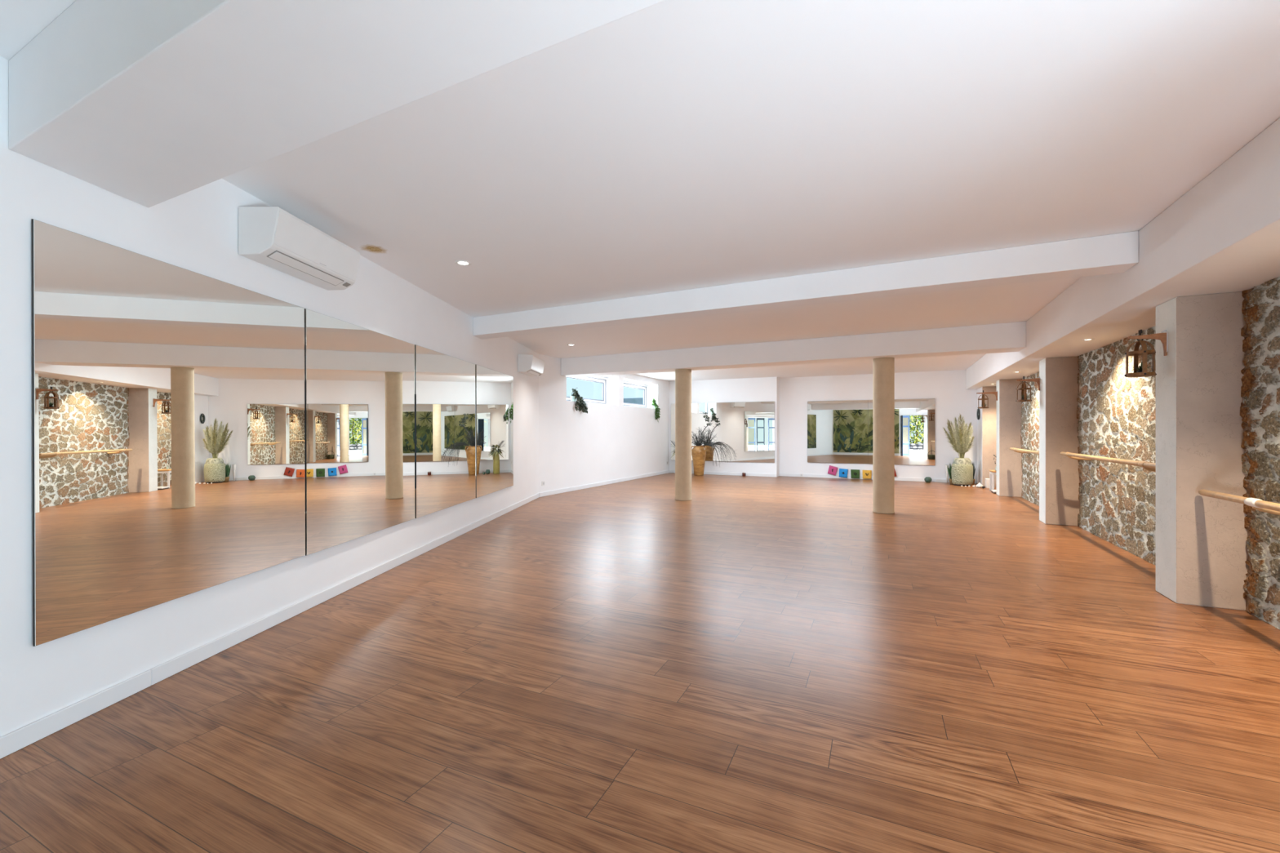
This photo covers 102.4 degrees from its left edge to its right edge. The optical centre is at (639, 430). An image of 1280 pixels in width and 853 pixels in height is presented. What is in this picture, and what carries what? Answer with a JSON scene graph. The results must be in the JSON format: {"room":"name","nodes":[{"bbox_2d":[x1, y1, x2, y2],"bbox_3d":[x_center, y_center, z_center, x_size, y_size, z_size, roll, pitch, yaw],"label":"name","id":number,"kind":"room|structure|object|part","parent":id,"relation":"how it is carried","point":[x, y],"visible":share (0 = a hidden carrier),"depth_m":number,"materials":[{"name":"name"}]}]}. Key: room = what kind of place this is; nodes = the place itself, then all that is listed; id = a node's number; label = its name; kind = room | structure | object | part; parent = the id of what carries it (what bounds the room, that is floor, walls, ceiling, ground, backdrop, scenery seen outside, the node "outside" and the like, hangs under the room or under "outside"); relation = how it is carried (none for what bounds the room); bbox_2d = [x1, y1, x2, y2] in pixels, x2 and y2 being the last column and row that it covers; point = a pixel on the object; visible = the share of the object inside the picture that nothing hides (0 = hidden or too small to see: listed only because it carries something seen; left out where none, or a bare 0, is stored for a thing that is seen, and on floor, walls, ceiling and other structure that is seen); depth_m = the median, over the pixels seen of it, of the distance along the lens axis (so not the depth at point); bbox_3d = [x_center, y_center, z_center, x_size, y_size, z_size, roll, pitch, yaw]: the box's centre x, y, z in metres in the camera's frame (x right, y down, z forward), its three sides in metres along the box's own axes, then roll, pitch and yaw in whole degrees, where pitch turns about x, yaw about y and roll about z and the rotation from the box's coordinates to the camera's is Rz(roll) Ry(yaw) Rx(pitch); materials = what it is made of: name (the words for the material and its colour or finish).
{"room":"dance studio","nodes":[
{"label":"dance studio","id":0,"kind":"room"},
{"bbox_2d":[0,55,538,737],"bbox_3d":[-2.387,-0.090,4.812,0.300,2.680,9.627,0,0,4],"label":"wall","id":1,"kind":"structure","parent":0,"point":[196,230],"depth_m":2.56,"materials":[{"name":"white paint"}]},
{"bbox_2d":[31,218,305,646],"bbox_3d":[-2.366,0.009,2.797,0.015,1.705,1.497,0,0,4],"label":"wall mirror","id":2,"kind":"object","parent":1,"relation":"attached to","point":[168,399],"visible":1,"depth_m":2.50,"materials":[{"name":"silver glass"}]},
{"bbox_2d":[0,493,539,759],"bbox_3d":[-2.220,1.210,4.933,0.013,0.080,9.352,0,0,4],"label":"baseboard","id":3,"kind":"structure","parent":1,"relation":"attached to","point":[163,671],"depth_m":2.71,"materials":[{"name":"white paint"}]},
{"bbox_2d":[238,206,360,290],"bbox_3d":[-2.206,-1.175,3.400,0.256,0.285,0.780,0,0,4],"label":"air conditioner","id":4,"kind":"object","parent":1,"relation":"attached to","point":[272,237],"visible":1,"depth_m":3.20,"materials":[{"name":"white plastic"}]},
{"bbox_3d":[-2.099,-1.190,3.392,0.042,0.193,0.768,0,0,4],"label":"panel","id":5,"kind":"part","parent":4,"relation":"part of","materials":[{"name":"white plastic"}]},
{"bbox_2d":[304,308,415,555],"bbox_3d":[-2.257,0.013,4.294,0.016,1.705,1.494,0,0,4],"label":"wall mirror","id":6,"kind":"object","parent":1,"relation":"attached to","point":[359,382],"visible":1,"depth_m":4.10,"materials":[{"name":"silver glass"}]},
{"bbox_2d":[414,344,475,518],"bbox_3d":[-2.148,0.013,5.800,0.015,1.705,1.518,0,0,4],"label":"wall mirror","id":7,"kind":"object","parent":1,"relation":"attached to","point":[446,384],"visible":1,"depth_m":5.66,"materials":[{"name":"silver glass"}]},
{"bbox_2d":[475,364,513,497],"bbox_3d":[-2.039,0.013,7.305,0.015,1.705,1.494,0,0,4],"label":"wall mirror","id":8,"kind":"object","parent":1,"relation":"attached to","point":[494,389],"visible":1,"depth_m":7.14,"materials":[{"name":"silver glass"}]},
{"bbox_2d":[517,354,545,376],"bbox_3d":[-1.825,-1.088,8.686,0.256,0.285,0.740,0,0,4],"label":"air conditioner","id":9,"kind":"object","parent":1,"relation":"attached to","point":[530,365],"visible":1,"depth_m":8.33,"materials":[{"name":"white plastic"}]},
{"bbox_3d":[-1.718,-1.105,8.679,0.042,0.193,0.728,0,0,4],"label":"panel","id":10,"kind":"part","parent":9,"relation":"part of","materials":[{"name":"white plastic"}]},
{"bbox_2d":[538,353,669,493],"bbox_3d":[-0.641,-0.090,12.572,0.420,2.680,6.669,0,0,27],"label":"wall","id":11,"kind":"structure","parent":0,"point":[614,440],"depth_m":11.50,"materials":[{"name":"white paint"}]},
{"bbox_2d":[570,387,587,413],"bbox_3d":[-1.294,-0.627,10.828,0.296,0.545,0.448,0,0,35],"label":"pothos","id":12,"kind":"object","parent":11,"relation":"on","point":[581,406],"visible":1,"depth_m":10.78,"materials":[{"name":"green plant"}]},
{"bbox_2d":[570,395,576,401],"bbox_3d":[-1.395,-0.658,10.785,0.134,0.115,0.134,0,0,26],"label":"pot","id":13,"kind":"object","parent":12,"relation":"on","point":[573,398],"depth_m":10.73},
{"bbox_2d":[566,376,607,404],"bbox_3d":[-1.323,-0.940,11.549,0.097,0.680,2.190,0,0,27],"label":"window","id":14,"kind":"structure","parent":11,"relation":"in","point":[603,380],"depth_m":12.16,"materials":[{"name":"white plastic"}]},
{"bbox_2d":[539,470,669,497],"bbox_3d":[-0.510,1.210,12.347,0.013,0.080,6.121,0,0,27],"label":"baseboard","id":15,"kind":"structure","parent":11,"relation":"attached to","point":[597,484],"depth_m":11.45,"materials":[{"name":"white paint"}]},
{"bbox_2d":[623,380,647,408],"bbox_3d":[-0.276,-0.940,13.642,0.096,0.680,2.020,0,0,27],"label":"window","id":16,"kind":"structure","parent":11,"relation":"in","point":[626,384],"depth_m":14.03,"materials":[{"name":"white plastic"}]},
{"bbox_2d":[650,398,661,420],"bbox_3d":[0.418,-0.548,14.246,0.306,0.693,0.206,0,0,26],"label":"hanging fern","id":17,"kind":"object","parent":11,"relation":"hanging from","point":[654,404],"visible":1,"depth_m":14.22,"materials":[{"name":"green plant"}]},
{"bbox_2d":[0,472,1279,852],"bbox_3d":[1.218,1.310,6.888,9.350,0.120,15.750,0,0,26],"label":"floor","id":18,"kind":"structure","parent":0,"point":[748,664],"depth_m":2.31,"materials":[{"name":"brown wood"}]},
{"bbox_2d":[675,368,692,501],"bbox_3d":[0.781,0.079,9.265,0.304,2.342,0.304,0,0,26],"label":"column","id":19,"kind":"structure","parent":18,"relation":"on","point":[682,376],"depth_m":9.13,"materials":[{"name":"beige concrete"}]},
{"bbox_2d":[691,445,706,475],"bbox_3d":[1.635,0.841,14.279,0.398,0.818,0.398,0,0,-24],"label":"urn","id":20,"kind":"object","parent":18,"relation":"on","point":[699,453],"visible":1,"depth_m":14.14,"materials":[{"name":"orange ceramic"}]},
{"bbox_2d":[691,412,728,465],"bbox_3d":[1.845,0.249,14.106,1.226,1.499,0.380,0,0,34],"label":"potted plant","id":21,"kind":"object","parent":20,"relation":"in","point":[700,442],"visible":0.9,"depth_m":14.13,"materials":[{"name":"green plant"}]},
{"bbox_2d":[872,357,894,514],"bbox_3d":[3.711,0.079,7.836,0.304,2.342,0.304,0,0,26],"label":"column","id":22,"kind":"structure","parent":18,"relation":"on","point":[883,368],"depth_m":7.71,"materials":[{"name":"beige concrete"}]},
{"bbox_2d":[924,476,932,482],"bbox_3d":[6.893,1.185,12.305,0.162,0.131,0.158,0,0,26],"label":"ball","id":23,"kind":"object","parent":18,"relation":"on","point":[927,479],"visible":1,"depth_m":12.25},
{"bbox_2d":[936,479,946,482],"bbox_3d":[7.246,1.217,12.344,0.240,0.064,0.018,0,0,26],"label":"plank","id":24,"kind":"object","parent":18,"relation":"on","point":[937,480],"visible":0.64,"depth_m":12.35,"materials":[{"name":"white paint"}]},
{"bbox_2d":[945,465,949,483],"bbox_3d":[7.269,1.034,12.164,0.080,0.429,0.080,0,0,26],"label":"paper cone","id":25,"kind":"object","parent":18,"relation":"on","point":[946,468],"visible":0.89,"depth_m":12.15,"materials":[{"name":"white paper"}]},
{"bbox_2d":[946,462,953,484],"bbox_3d":[7.224,0.996,11.902,0.204,0.508,0.201,0,0,38],"label":"potted grass","id":26,"kind":"object","parent":18,"relation":"on","point":[950,467],"depth_m":11.89,"materials":[{"name":"green plant"}]},
{"bbox_2d":[951,457,973,485],"bbox_3d":[7.313,0.940,11.677,0.427,0.619,0.427,0,0,26],"label":"floor vase","id":27,"kind":"object","parent":18,"relation":"on","point":[962,471],"visible":1,"depth_m":11.52,"materials":[{"name":"beige stone"}]},
{"bbox_2d":[943,413,975,458],"bbox_3d":[7.255,0.162,11.706,0.411,1.116,0.630,0,0,-41],"label":"bouquet","id":28,"kind":"object","parent":27,"relation":"in","point":[962,444],"visible":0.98,"depth_m":11.65,"materials":[{"name":"beige plant"}]},
{"bbox_2d":[971,462,975,484],"bbox_3d":[7.635,0.974,11.832,0.150,0.553,0.146,0,0,26],"label":"potted grass","id":29,"kind":"object","parent":18,"relation":"on","point":[973,463],"depth_m":11.79,"materials":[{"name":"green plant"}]},
{"bbox_2d":[975,482,982,488],"bbox_3d":[7.394,1.195,11.193,0.159,0.110,0.163,0,0,3],"label":"conch shell","id":30,"kind":"object","parent":18,"relation":"on","point":[980,486],"visible":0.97,"depth_m":11.16,"materials":[{"name":"white"}]},
{"bbox_2d":[977,386,996,487],"bbox_3d":[7.949,0.143,11.604,0.483,2.214,0.768,0,0,26],"label":"pier","id":31,"kind":"object","parent":18,"relation":"on","point":[987,423],"visible":0.42,"depth_m":11.33,"materials":[{"name":"beige paint"}]},
{"bbox_2d":[977,408,979,419],"bbox_3d":[7.720,-0.370,11.733,0.038,0.262,0.210,0,0,26],"label":"round mirror","id":32,"kind":"object","parent":31,"relation":"attached to","point":[978,409],"visible":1,"depth_m":11.67,"materials":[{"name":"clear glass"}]},
{"bbox_2d":[985,478,989,488],"bbox_3d":[7.555,1.149,11.113,0.145,0.199,0.200,0,0,26],"label":"candle","id":33,"kind":"object","parent":18,"relation":"on","point":[987,480],"visible":0.5,"depth_m":11.05,"materials":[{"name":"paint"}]},
{"bbox_2d":[989,470,996,490],"bbox_3d":[7.335,1.037,10.508,0.290,0.424,0.300,0,0,26],"label":"candle","id":34,"kind":"object","parent":18,"relation":"on","point":[992,473],"visible":0.34,"depth_m":10.44,"materials":[{"name":"white wax"}]},
{"bbox_3d":[7.282,1.052,10.673,0.036,0.393,0.036,0,0,26],"label":"leg","id":35,"kind":"part","parent":34,"relation":"part of","materials":[{"name":"white wax"}]},
{"bbox_3d":[7.172,1.052,10.448,0.036,0.393,0.036,0,0,26],"label":"leg","id":36,"kind":"part","parent":34,"relation":"part of","materials":[{"name":"white wax"}]},
{"bbox_2d":[996,378,1022,497],"bbox_3d":[7.090,0.143,9.804,0.448,2.214,0.320,0,0,26],"label":"pier","id":37,"kind":"object","parent":18,"relation":"on","point":[1009,469],"visible":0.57,"depth_m":9.70,"materials":[{"name":"paint"}]},
{"bbox_2d":[976,390,997,408],"bbox_3d":[6.738,-0.604,9.987,0.344,0.352,0.186,0,0,26],"label":"birdcage lantern","id":38,"kind":"object","parent":37,"relation":"attached to","point":[995,393],"visible":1,"depth_m":9.96,"materials":[{"name":"brown wood"}]},
{"bbox_2d":[1039,356,1079,526],"bbox_3d":[5.672,0.143,6.896,0.448,2.214,0.330,0,0,26],"label":"pier","id":39,"kind":"object","parent":18,"relation":"on","point":[1059,475],"visible":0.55,"depth_m":6.78,"materials":[{"name":"paint"}]},
{"bbox_2d":[1015,376,1039,401],"bbox_3d":[5.386,-0.578,7.145,0.172,0.352,0.259,0,0,-41],"label":"birdcage lantern","id":40,"kind":"object","parent":39,"relation":"attached to","point":[1023,388],"visible":1,"depth_m":7.13,"materials":[{"name":"brown wood"}]},
{"bbox_2d":[1016,399,1031,401],"bbox_3d":[5.357,-0.414,7.178,0.166,0.024,0.166,0,0,26],"label":"tray","id":41,"kind":"object","parent":40,"relation":"on","point":[1022,400],"depth_m":7.11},
{"bbox_2d":[1155,291,1248,610],"bbox_3d":[4.142,0.143,3.760,0.448,2.214,0.330,0,0,26],"label":"pier","id":42,"kind":"object","parent":18,"relation":"on","point":[1202,555],"visible":0.75,"depth_m":3.66,"materials":[{"name":"paint"}]},
{"bbox_2d":[1124,329,1167,377],"bbox_3d":[3.811,-0.586,3.879,0.167,0.352,0.223,0,0,-36],"label":"birdcage lantern","id":43,"kind":"object","parent":42,"relation":"attached to","point":[1162,336],"visible":1,"depth_m":3.86,"materials":[{"name":"brown metal"}]},
{"bbox_2d":[1128,361,1150,372],"bbox_3d":[3.812,-0.475,3.908,0.153,0.113,0.175,0,0,26],"label":"succulent plant","id":44,"kind":"object","parent":43,"relation":"on","point":[1140,369],"visible":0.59,"depth_m":3.90,"materials":[{"name":"green plant"}]},
{"bbox_2d":[1124,372,1155,377],"bbox_3d":[3.795,-0.422,3.901,0.166,0.024,0.166,0,0,26],"label":"tray","id":45,"kind":"object","parent":43,"relation":"on","point":[1135,374],"depth_m":3.86,"materials":[{"name":"brown wood"}]},
{"bbox_3d":[3.915,-0.664,3.843,0.031,0.165,0.032,0,0,26],"label":"mounting plate","id":46,"kind":"part","parent":43,"relation":"part of","materials":[{"name":"brown wood"}]},
{"bbox_2d":[0,0,1279,381],"bbox_3d":[1.218,-1.530,6.888,9.350,0.200,15.750,0,0,26],"label":"ceiling","id":47,"kind":"structure","parent":0,"point":[666,145],"depth_m":2.68,"materials":[{"name":"white paint"}]},
{"bbox_2d":[8,0,664,207],"bbox_3d":[-0.329,-1.257,1.220,4.850,0.344,0.505,0,0,26],"label":"beam","id":48,"kind":"structure","parent":47,"relation":"attached to","point":[146,103],"depth_m":1.61,"materials":[{"name":"white paint"}]},
{"bbox_2d":[454,260,471,266],"bbox_3d":[-1.509,-1.426,4.389,0.134,0.006,0.134,0,0,26],"label":"recessed light","id":49,"kind":"object","parent":47,"relation":"in","point":[464,263],"visible":1,"depth_m":4.39,"materials":[{"name":"white plastic"}]},
{"bbox_2d":[560,321,1026,377],"bbox_3d":[1.844,-1.260,8.686,7.505,0.337,0.450,0,0,28],"label":"beam","id":50,"kind":"structure","parent":47,"relation":"attached to","point":[1008,337],"depth_m":8.00,"materials":[{"name":"white paint"}]},
{"bbox_2d":[473,231,1138,339],"bbox_3d":[0.739,-1.315,5.233,6.452,0.229,0.260,0,0,26],"label":"beam","id":51,"kind":"structure","parent":47,"relation":"attached to","point":[1116,253],"depth_m":4.56,"materials":[{"name":"white paint"}]},
{"bbox_2d":[965,117,1279,389],"bbox_3d":[4.687,-1.197,5.168,0.704,0.464,15.198,0,0,26],"label":"bulkhead","id":52,"kind":"object","parent":47,"relation":"attached to","point":[1222,235],"visible":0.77,"depth_m":3.33,"materials":[{"name":"white paint"}]},
{"bbox_2d":[669,377,779,476],"bbox_3d":[2.192,-0.090,14.803,3.560,2.680,0.630,0,0,26],"label":"wall","id":53,"kind":"structure","parent":0,"point":[762,388],"depth_m":14.20,"materials":[{"name":"white paint"}]},
{"bbox_2d":[671,402,720,461],"bbox_3d":[1.583,0.045,14.716,1.490,1.640,0.015,0,0,25],"label":"wall mirror","id":54,"kind":"object","parent":53,"relation":"attached to","point":[713,410],"visible":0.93,"depth_m":14.57,"materials":[{"name":"clear glass"}]},
{"bbox_2d":[669,470,777,476],"bbox_3d":[2.262,1.210,14.410,3.090,0.080,0.013,0,0,26],"label":"baseboard","id":55,"kind":"structure","parent":53,"relation":"attached to","point":[670,471],"depth_m":14.21,"materials":[{"name":"white paint"}]},
{"bbox_2d":[720,401,774,462],"bbox_3d":[2.924,0.045,14.062,1.490,1.640,0.015,0,0,25],"label":"wall mirror","id":56,"kind":"object","parent":53,"relation":"attached to","point":[747,428],"visible":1,"depth_m":14.05,"materials":[{"name":"clear glass"}]},
{"bbox_2d":[779,369,977,483],"bbox_3d":[6.314,-0.090,12.987,5.439,2.680,0.280,0,0,26],"label":"wall","id":57,"kind":"structure","parent":0,"point":[949,393],"depth_m":13.06,"materials":[{"name":"white paint"}]},
{"bbox_2d":[807,400,867,463],"bbox_3d":[5.125,0.040,13.377,1.476,1.620,0.015,0,0,25],"label":"wall mirror","id":58,"kind":"object","parent":57,"relation":"attached to","point":[837,430],"visible":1,"depth_m":13.37,"materials":[{"name":"clear glass"}]},
{"bbox_2d":[824,463,900,479],"bbox_3d":[5.633,1.056,13.099,1.774,0.354,0.030,0,0,26],"label":"bunting","id":59,"kind":"object","parent":57,"relation":"attached to","point":[855,473],"visible":0.71,"depth_m":13.20,"materials":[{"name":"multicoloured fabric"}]},
{"bbox_2d":[779,473,976,483],"bbox_3d":[5.848,1.210,13.049,4.530,0.080,0.013,0,0,26],"label":"baseboard","id":60,"kind":"structure","parent":57,"relation":"attached to","point":[934,480],"depth_m":13.37,"materials":[{"name":"white paint"}]},
{"bbox_2d":[867,398,934,465],"bbox_3d":[6.454,0.040,12.729,1.476,1.620,0.015,0,0,25],"label":"wall mirror","id":61,"kind":"object","parent":57,"relation":"attached to","point":[914,419],"visible":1,"depth_m":12.62,"materials":[{"name":"clear glass"}]},
{"bbox_2d":[1020,276,1279,629],"bbox_3d":[4.996,0.142,5.190,0.055,2.213,9.810,0,0,26],"label":"stone wall","id":62,"kind":"structure","parent":0,"point":[1116,413],"depth_m":4.96,"materials":[{"name":"brown stone"}]},
{"bbox_2d":[1009,447,1039,455],"bbox_3d":[6.377,0.359,8.266,0.338,0.100,2.362,0,0,26],"label":"ballet barre","id":63,"kind":"object","parent":62,"relation":"attached to","point":[1016,450],"visible":0.61,"depth_m":8.52,"materials":[{"name":"brown wood"}]},
{"bbox_2d":[1060,451,1155,471],"bbox_3d":[4.924,0.319,5.286,0.338,0.100,2.732,0,0,26],"label":"ballet barre","id":64,"kind":"object","parent":62,"relation":"attached to","point":[1146,465],"visible":0.79,"depth_m":5.02,"materials":[{"name":"brown wood"}]},
{"bbox_2d":[1198,489,1279,515],"bbox_3d":[3.457,0.459,2.280,0.338,0.100,2.842,0,0,26],"label":"ballet barre","id":65,"kind":"object","parent":62,"relation":"attached to","point":[1259,504],"visible":1,"depth_m":3.10,"materials":[{"name":"brown wood"}]},
{"label":"outside","id":66,"kind":"structure","parent":0,"visible":0},
{"bbox_3d":[-14.409,1.550,23.719,33.300,0.200,50.000,0,0,26],"label":"ground","id":67,"kind":"structure","parent":66,"visible":0},
{"bbox_2d":[623,397,643,404],"bbox_3d":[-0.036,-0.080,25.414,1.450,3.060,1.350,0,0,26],"label":"house","id":68,"kind":"structure","parent":67,"relation":"on","point":[631,400],"depth_m":24.79,"materials":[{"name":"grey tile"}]}
]}

